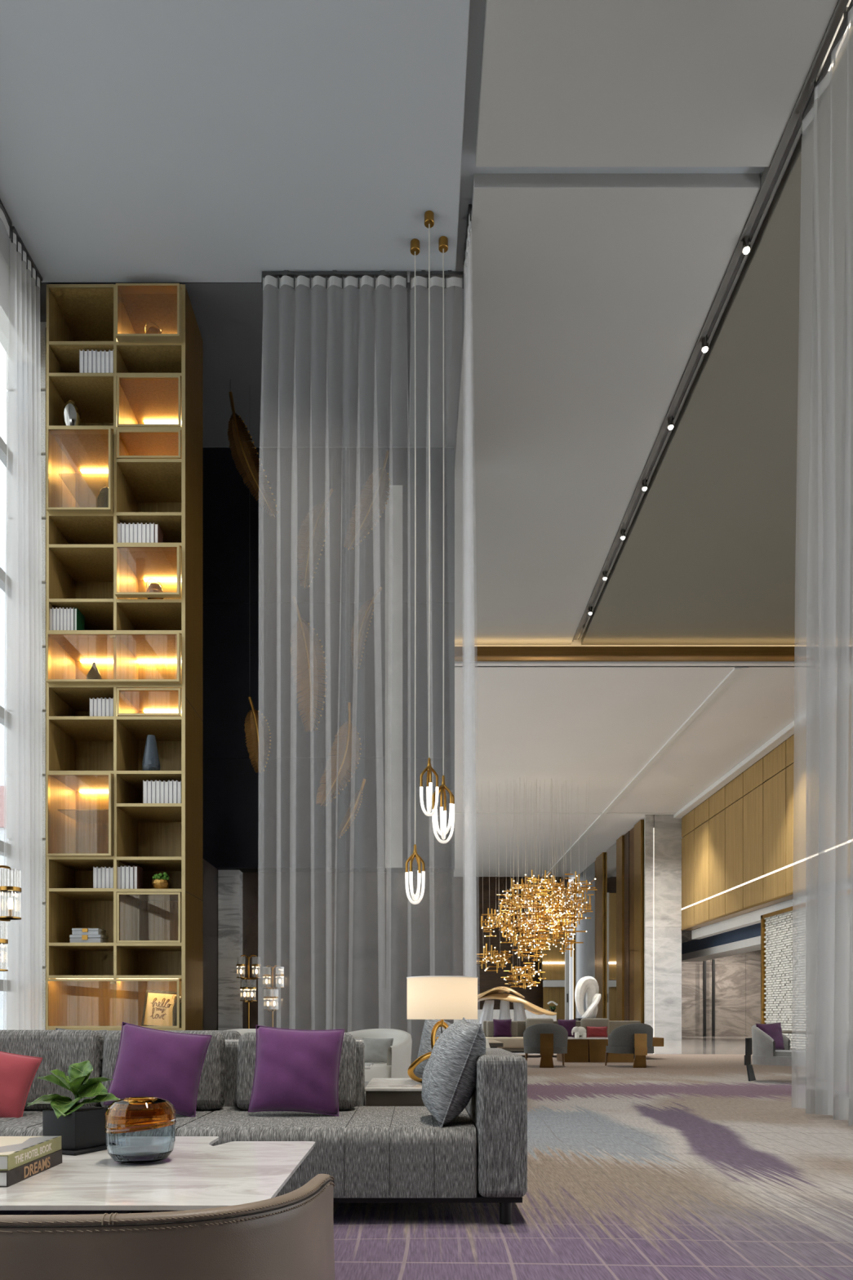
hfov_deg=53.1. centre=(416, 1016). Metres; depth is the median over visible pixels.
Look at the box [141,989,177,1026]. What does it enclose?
picture frame
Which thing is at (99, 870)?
book
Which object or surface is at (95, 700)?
book
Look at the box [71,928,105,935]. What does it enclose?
box
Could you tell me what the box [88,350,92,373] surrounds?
book
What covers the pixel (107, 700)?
book
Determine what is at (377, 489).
feather
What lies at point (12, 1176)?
book
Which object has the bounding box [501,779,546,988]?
chandelier
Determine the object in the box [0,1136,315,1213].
coffee table
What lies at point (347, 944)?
stone wall
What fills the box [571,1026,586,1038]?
elephant figurine
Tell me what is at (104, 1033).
cushion
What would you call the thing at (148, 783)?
book
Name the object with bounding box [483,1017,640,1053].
sofa
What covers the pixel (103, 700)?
book
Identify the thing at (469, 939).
wall
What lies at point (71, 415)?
sculpture
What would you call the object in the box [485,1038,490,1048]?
lumbar cushion
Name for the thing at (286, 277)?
sheer curtain
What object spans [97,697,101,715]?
book
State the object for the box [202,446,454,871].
wall
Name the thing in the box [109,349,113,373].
book
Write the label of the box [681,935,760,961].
lintel
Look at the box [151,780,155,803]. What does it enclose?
book
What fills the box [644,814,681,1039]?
column
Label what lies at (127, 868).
book
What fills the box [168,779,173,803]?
book
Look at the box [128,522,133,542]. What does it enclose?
book
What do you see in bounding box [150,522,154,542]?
book
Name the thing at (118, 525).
book
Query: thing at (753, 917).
lintel
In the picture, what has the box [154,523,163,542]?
book
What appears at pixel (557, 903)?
chandelier
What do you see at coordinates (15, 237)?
sheer curtain
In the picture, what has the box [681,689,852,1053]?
wall
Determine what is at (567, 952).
column
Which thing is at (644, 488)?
track spotlight
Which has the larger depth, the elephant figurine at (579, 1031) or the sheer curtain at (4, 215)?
the elephant figurine at (579, 1031)
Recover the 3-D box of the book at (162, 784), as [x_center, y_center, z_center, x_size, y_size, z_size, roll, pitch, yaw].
[-2.810,-2.479,9.513,0.040,0.260,0.167,0,0,0]
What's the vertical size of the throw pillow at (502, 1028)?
0.416 m
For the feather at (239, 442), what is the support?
hanging from the ceiling at (615, 161)
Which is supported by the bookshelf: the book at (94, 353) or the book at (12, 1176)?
the book at (94, 353)
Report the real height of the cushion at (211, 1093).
0.416 m
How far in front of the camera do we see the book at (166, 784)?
9.43 m
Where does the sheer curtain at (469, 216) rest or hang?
hanging from the ceiling at (615, 161)
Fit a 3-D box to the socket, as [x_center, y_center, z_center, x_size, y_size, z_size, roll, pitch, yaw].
[-2.466,-0.625,5.180,0.024,0.050,0.023,0,0,-6]
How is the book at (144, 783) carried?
on the bookshelf
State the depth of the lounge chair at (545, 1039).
15.07 m
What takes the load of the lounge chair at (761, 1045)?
on the floor
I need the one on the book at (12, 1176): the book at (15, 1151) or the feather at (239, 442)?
the book at (15, 1151)
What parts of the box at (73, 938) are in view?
lid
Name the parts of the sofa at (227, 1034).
seat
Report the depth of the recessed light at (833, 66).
7.20 m
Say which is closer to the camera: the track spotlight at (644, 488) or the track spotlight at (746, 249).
the track spotlight at (746, 249)
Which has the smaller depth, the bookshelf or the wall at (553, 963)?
the bookshelf
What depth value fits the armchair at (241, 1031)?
8.45 m
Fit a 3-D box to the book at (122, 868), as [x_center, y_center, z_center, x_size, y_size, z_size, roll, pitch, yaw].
[-3.241,-1.538,9.523,0.037,0.259,0.185,0,0,0]
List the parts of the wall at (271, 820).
navy panel, navy panel, navy panel, navy panel, navy panel, navy panel, pale panel, navy panel, navy panel, navy panel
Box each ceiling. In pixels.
[0,0,852,644]
[453,666,852,879]
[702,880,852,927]
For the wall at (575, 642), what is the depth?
18.60 m
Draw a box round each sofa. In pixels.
[0,1030,527,1224]
[96,1030,369,1106]
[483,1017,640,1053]
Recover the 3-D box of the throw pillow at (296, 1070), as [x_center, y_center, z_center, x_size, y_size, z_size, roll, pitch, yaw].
[-0.587,0.263,4.195,0.466,0.444,0.182,0,0,-1]
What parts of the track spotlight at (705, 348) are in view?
bulb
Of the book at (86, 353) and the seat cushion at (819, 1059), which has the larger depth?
the seat cushion at (819, 1059)
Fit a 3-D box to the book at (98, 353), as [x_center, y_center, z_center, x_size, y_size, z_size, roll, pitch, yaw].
[-3.513,-7.227,9.513,0.042,0.272,0.166,0,0,0]
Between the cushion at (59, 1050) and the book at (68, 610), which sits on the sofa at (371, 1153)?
the cushion at (59, 1050)
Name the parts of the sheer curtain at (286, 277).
curtain rail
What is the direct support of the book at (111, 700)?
on the bookshelf
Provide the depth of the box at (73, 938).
9.48 m
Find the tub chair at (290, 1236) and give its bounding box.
[0,1173,334,1279]
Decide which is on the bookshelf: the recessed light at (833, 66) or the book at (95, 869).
the book at (95, 869)
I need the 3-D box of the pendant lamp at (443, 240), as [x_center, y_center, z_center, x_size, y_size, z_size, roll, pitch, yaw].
[0.284,-4.955,8.902,0.229,6.289,0.218,0,0,0]
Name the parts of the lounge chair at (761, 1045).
plate, plate, leg, seat, leg, leg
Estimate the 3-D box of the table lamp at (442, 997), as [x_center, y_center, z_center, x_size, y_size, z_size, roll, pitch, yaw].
[0.153,0.082,5.000,0.418,0.624,0.418,0,0,0]
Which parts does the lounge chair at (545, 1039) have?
leg, seat, leg, plate, plate, leg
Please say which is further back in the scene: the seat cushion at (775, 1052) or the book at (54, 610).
the seat cushion at (775, 1052)
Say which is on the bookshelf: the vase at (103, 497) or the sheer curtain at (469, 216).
the vase at (103, 497)
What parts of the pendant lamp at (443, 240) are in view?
arm, arm, cord, arm, arm, arm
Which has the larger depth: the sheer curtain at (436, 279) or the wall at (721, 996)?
the wall at (721, 996)
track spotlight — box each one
[587,606,592,614]
[602,570,607,580]
[620,528,625,539]
[641,479,647,491]
[667,415,674,430]
[701,335,709,352]
[742,235,751,254]
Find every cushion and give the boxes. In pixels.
[0,1030,104,1110]
[96,1030,121,1038]
[100,1031,225,1110]
[163,1030,240,1039]
[235,1032,356,1110]
[362,1038,393,1062]
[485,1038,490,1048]
[486,1021,517,1036]
[525,1017,553,1028]
[580,1017,609,1036]
[773,1049,810,1056]
[814,1055,830,1062]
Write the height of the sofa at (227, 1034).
0.812 m
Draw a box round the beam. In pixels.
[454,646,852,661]
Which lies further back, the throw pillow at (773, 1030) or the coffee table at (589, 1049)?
the coffee table at (589, 1049)
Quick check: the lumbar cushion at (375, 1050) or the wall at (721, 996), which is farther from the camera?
the wall at (721, 996)
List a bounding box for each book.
[0,1136,61,1170]
[0,1149,62,1186]
[49,608,53,630]
[53,607,56,630]
[56,607,59,630]
[59,607,63,630]
[63,608,66,630]
[66,607,70,630]
[70,607,74,630]
[74,608,84,630]
[79,349,84,373]
[84,350,88,373]
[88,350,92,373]
[89,697,93,715]
[92,349,96,373]
[93,697,97,715]
[93,866,100,888]
[96,350,100,373]
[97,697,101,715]
[97,866,101,888]
[100,350,105,373]
[101,697,105,715]
[101,866,105,888]
[105,351,109,373]
[105,697,109,715]
[105,866,109,888]
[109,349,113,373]
[109,697,113,715]
[109,866,113,888]
[117,522,120,542]
[117,866,120,888]
[120,522,124,542]
[120,865,125,888]
[124,523,128,542]
[125,866,129,888]
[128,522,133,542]
[129,866,133,888]
[133,523,137,542]
[133,865,142,888]
[137,523,142,542]
[142,523,146,542]
[142,780,146,803]
[146,523,150,542]
[146,780,151,803]
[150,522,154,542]
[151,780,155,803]
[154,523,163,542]
[155,780,159,803]
[160,780,164,803]
[164,780,168,803]
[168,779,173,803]
[173,780,177,803]
[177,780,181,803]
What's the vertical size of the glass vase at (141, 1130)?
0.208 m
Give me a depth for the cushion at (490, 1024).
19.50 m
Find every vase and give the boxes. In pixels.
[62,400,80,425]
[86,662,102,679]
[97,486,108,507]
[104,1096,176,1164]
[142,734,160,770]
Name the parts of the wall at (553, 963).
veneer panel, veneer panel, veneer panel, veneer panel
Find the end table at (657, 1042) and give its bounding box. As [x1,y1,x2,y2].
[633,1036,663,1058]
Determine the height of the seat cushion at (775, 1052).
0.065 m
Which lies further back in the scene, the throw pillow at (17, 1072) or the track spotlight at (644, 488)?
the track spotlight at (644, 488)
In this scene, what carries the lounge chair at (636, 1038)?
on the floor
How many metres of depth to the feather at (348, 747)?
11.10 m
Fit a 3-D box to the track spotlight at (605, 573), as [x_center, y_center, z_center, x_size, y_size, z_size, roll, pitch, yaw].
[3.448,-8.065,15.583,0.088,0.191,0.088,0,0,0]
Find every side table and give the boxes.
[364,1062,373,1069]
[364,1078,424,1106]
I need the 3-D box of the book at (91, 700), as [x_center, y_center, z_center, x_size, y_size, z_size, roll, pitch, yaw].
[-3.592,-3.416,9.513,0.037,0.215,0.166,0,0,0]
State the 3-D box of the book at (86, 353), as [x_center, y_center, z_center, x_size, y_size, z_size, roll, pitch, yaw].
[-3.655,-7.230,9.513,0.039,0.277,0.166,0,0,0]
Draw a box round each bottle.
[172,994,177,1026]
[179,994,181,1027]
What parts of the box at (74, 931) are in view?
lid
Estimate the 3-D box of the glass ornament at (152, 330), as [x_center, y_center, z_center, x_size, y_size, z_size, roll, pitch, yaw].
[-2.901,-7.546,9.460,0.200,0.226,0.200,0,0,0]
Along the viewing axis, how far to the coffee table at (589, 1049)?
16.80 m
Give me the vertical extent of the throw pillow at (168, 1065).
0.465 m
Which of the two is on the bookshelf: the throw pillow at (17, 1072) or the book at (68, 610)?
the book at (68, 610)
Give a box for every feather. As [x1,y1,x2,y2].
[226,379,278,517]
[244,696,271,773]
[289,596,327,732]
[295,413,333,587]
[315,702,361,806]
[336,407,365,838]
[342,401,391,550]
[350,417,382,669]
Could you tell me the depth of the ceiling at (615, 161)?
8.95 m
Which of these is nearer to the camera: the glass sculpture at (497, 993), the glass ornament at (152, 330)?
the glass ornament at (152, 330)
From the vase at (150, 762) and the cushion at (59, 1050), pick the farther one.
the vase at (150, 762)
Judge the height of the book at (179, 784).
0.258 m
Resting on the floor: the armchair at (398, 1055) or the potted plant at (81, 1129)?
the armchair at (398, 1055)
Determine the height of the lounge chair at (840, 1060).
0.787 m
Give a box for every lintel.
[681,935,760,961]
[692,880,852,939]
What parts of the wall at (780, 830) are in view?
veneer panel, veneer panel, veneer panel, veneer panel, veneer panel, veneer panel, veneer panel, veneer panel, veneer panel, veneer panel, veneer panel, veneer panel, veneer panel, veneer panel, veneer panel, veneer panel, veneer panel, veneer panel, veneer panel, veneer panel, veneer panel, veneer panel, veneer panel, veneer panel, veneer panel, veneer panel, veneer panel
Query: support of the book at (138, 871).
on the bookshelf
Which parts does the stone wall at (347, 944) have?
panel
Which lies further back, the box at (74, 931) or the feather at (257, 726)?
the feather at (257, 726)
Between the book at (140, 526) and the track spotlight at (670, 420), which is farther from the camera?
the track spotlight at (670, 420)
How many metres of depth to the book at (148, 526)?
9.43 m
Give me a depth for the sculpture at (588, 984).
29.83 m
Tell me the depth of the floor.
4.35 m
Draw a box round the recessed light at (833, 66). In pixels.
[828,23,850,71]
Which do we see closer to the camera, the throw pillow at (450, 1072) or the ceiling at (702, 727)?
the throw pillow at (450, 1072)
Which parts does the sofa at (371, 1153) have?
seat, seat, backrest, seat, frame, arm, leg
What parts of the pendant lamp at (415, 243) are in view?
arm, arm, cord, arm, arm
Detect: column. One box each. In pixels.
[564,895,569,1019]
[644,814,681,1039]
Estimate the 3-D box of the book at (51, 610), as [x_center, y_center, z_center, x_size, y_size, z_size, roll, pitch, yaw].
[-4.037,-4.387,9.537,0.032,0.262,0.214,0,0,0]
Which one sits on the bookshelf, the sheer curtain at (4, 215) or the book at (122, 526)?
the book at (122, 526)
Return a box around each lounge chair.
[523,1022,568,1067]
[604,1022,653,1067]
[744,1024,815,1084]
[809,1036,852,1093]
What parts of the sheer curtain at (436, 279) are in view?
curtain rail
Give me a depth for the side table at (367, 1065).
6.99 m
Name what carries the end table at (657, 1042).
on the floor
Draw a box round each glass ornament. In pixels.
[144,320,161,333]
[146,578,164,599]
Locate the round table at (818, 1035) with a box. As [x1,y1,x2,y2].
[782,1031,852,1080]
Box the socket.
[8,909,12,916]
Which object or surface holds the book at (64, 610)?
on the bookshelf
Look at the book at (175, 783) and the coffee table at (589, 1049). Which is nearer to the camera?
the book at (175, 783)
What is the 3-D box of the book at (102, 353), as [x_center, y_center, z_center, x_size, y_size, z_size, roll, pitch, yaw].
[-3.465,-7.229,9.515,0.041,0.274,0.170,0,0,0]
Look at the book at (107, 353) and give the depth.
9.43 m
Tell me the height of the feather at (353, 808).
5.753 m
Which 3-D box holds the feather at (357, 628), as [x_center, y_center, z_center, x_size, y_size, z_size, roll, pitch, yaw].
[-0.673,-6.396,11.503,0.425,3.428,0.136,0,0,0]
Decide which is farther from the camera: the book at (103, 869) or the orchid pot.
the orchid pot
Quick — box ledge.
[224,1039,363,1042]
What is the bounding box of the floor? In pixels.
[0,1035,852,1279]
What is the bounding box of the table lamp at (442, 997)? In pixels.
[406,975,478,1083]
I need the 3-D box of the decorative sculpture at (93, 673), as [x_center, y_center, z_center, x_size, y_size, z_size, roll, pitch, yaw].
[-3.585,-3.805,9.500,0.170,0.285,0.170,0,0,0]
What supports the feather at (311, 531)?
hanging from the ceiling at (615, 161)
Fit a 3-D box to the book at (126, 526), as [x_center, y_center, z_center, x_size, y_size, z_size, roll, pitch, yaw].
[-3.196,-5.338,9.528,0.040,0.234,0.197,0,0,0]
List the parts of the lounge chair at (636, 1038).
leg, seat, leg, plate, plate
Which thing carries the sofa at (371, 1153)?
on the floor
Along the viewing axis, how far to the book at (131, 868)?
9.43 m
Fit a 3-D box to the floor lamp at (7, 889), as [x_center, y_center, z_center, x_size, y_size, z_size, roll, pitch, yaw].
[-2.570,-0.009,5.151,0.304,1.817,0.300,0,0,37]
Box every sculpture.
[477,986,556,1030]
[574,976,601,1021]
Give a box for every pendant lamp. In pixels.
[404,238,425,904]
[419,210,438,816]
[431,235,454,843]
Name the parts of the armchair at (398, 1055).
seat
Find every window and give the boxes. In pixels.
[0,251,35,1030]
[0,506,8,1030]
[6,321,46,1030]
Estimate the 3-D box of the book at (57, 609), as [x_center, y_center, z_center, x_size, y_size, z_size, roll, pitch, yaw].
[-3.960,-4.388,9.537,0.031,0.265,0.214,0,0,0]
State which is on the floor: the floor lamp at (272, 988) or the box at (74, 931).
the floor lamp at (272, 988)
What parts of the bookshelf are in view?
edge trim, panel, frame, frame, edge trim, edge trim, edge trim, edge trim, edge trim, edge trim, shelf, shelf, shelf, shelf, edge trim, edge trim, edge trim, edge trim, edge trim, edge trim, edge trim, edge trim, edge trim, edge trim, shelf, shelf, shelf, shelf, shelf, shelf, shelf, shelf, shelf, shelf, frame, frame, edge trim, panel, frame, frame, edge trim, edge trim, edge trim, edge trim, edge trim, edge trim, edge trim, edge trim, edge trim, edge trim, edge trim, edge trim, shelf, shelf, shelf, shelf, shelf, shelf, shelf, shelf, shelf, shelf, frame, frame, frame, frame, edge trim, edge trim, edge trim, edge trim, edge trim, shelf, shelf, shelf, shelf, shelf, shelf, edge trim, panel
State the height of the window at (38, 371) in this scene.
9.020 m
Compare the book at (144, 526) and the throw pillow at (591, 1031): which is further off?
the throw pillow at (591, 1031)
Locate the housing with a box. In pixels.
[681,922,760,954]
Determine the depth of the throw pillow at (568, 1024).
19.35 m
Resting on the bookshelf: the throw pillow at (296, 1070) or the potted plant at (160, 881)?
the potted plant at (160, 881)
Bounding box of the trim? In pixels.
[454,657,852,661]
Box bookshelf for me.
[45,283,203,1030]
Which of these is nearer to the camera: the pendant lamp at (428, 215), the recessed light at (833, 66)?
the recessed light at (833, 66)
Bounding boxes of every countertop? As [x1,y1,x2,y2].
[453,1009,556,1023]
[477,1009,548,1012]
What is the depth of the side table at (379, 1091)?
4.66 m
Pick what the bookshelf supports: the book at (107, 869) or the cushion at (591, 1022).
the book at (107, 869)
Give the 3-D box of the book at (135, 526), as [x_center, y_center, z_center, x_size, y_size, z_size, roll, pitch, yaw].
[-3.104,-5.338,9.529,0.039,0.235,0.198,0,0,0]
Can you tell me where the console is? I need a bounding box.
[488,1039,502,1048]
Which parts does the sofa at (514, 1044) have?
seat, seat, frame, backrest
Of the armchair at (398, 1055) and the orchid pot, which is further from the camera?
the orchid pot
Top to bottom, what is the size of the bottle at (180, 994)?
0.372 m
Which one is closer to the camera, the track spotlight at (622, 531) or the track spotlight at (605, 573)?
the track spotlight at (622, 531)
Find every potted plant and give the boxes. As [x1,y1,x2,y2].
[26,1060,119,1155]
[151,872,169,888]
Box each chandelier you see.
[473,789,513,973]
[480,777,597,962]
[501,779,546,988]
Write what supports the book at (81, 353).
on the bookshelf
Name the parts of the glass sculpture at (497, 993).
stem, stem, stem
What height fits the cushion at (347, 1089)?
0.409 m
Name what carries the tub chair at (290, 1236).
on the floor
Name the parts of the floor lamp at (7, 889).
arm, arm, bulb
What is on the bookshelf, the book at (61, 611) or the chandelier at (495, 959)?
the book at (61, 611)
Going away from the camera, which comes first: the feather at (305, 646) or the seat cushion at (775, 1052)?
the feather at (305, 646)
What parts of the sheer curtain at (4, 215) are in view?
curtain rail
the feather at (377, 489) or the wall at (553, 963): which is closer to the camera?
the feather at (377, 489)
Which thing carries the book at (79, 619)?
on the bookshelf
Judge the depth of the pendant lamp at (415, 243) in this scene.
8.93 m
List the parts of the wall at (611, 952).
wall panel, wall panel, wall panel, wall panel, wall panel, wall panel, wall panel, wall panel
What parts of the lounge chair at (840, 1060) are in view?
leg, leg, seat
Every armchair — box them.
[228,1028,256,1035]
[348,1028,412,1081]
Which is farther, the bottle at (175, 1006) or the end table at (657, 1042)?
the end table at (657, 1042)
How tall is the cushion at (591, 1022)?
0.430 m
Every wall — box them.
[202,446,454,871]
[202,857,453,1078]
[453,876,568,1009]
[454,638,852,666]
[541,893,564,1021]
[569,819,644,1023]
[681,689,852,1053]
[681,927,760,1036]
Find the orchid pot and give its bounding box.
[547,1000,558,1012]
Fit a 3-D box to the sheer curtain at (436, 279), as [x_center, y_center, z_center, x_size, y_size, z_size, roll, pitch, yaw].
[0.228,-3.625,9.294,0.648,9.010,0.201,0,0,0]
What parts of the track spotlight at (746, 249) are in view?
bulb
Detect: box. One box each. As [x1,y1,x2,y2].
[69,934,107,942]
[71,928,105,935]
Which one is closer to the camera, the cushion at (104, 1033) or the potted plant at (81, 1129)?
the potted plant at (81, 1129)
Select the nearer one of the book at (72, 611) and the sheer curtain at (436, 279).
the sheer curtain at (436, 279)
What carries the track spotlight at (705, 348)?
attached to the ceiling at (615, 161)
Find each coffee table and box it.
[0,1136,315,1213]
[556,1036,633,1062]
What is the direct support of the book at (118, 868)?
on the bookshelf
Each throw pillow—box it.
[0,1051,42,1117]
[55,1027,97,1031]
[103,1022,212,1116]
[248,1025,344,1116]
[413,1019,452,1075]
[421,1017,486,1127]
[493,1018,511,1036]
[557,1018,576,1036]
[586,1026,608,1036]
[755,1022,784,1049]
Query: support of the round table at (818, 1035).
on the floor
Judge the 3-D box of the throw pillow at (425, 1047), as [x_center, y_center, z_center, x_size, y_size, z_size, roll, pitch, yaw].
[0.182,0.235,5.569,0.180,0.546,0.553,0,0,-45]
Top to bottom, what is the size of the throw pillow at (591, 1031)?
0.251 m
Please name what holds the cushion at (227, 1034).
on the sofa at (227, 1034)
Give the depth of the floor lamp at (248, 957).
11.79 m
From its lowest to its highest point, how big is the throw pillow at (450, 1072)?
0.486 m
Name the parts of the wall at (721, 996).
door post, door post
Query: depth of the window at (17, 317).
9.82 m
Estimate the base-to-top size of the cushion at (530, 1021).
0.430 m
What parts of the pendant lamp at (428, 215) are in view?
arm, arm, stem, cord, arm, arm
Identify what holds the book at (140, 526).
on the bookshelf
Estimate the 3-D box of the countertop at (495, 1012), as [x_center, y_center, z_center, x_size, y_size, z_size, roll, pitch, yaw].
[3.791,0.282,40.600,5.582,1.237,1.200,0,0,0]
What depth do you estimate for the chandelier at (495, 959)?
27.99 m
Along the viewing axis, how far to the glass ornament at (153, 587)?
9.46 m
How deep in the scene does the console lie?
12.50 m
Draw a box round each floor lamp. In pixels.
[0,865,21,971]
[236,954,261,1028]
[262,964,284,1027]
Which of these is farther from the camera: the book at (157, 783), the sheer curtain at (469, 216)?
the book at (157, 783)
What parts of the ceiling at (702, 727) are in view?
trim, trim, trim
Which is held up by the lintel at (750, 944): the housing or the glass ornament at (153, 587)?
the housing
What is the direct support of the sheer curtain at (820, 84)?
hanging from the ceiling at (615, 161)

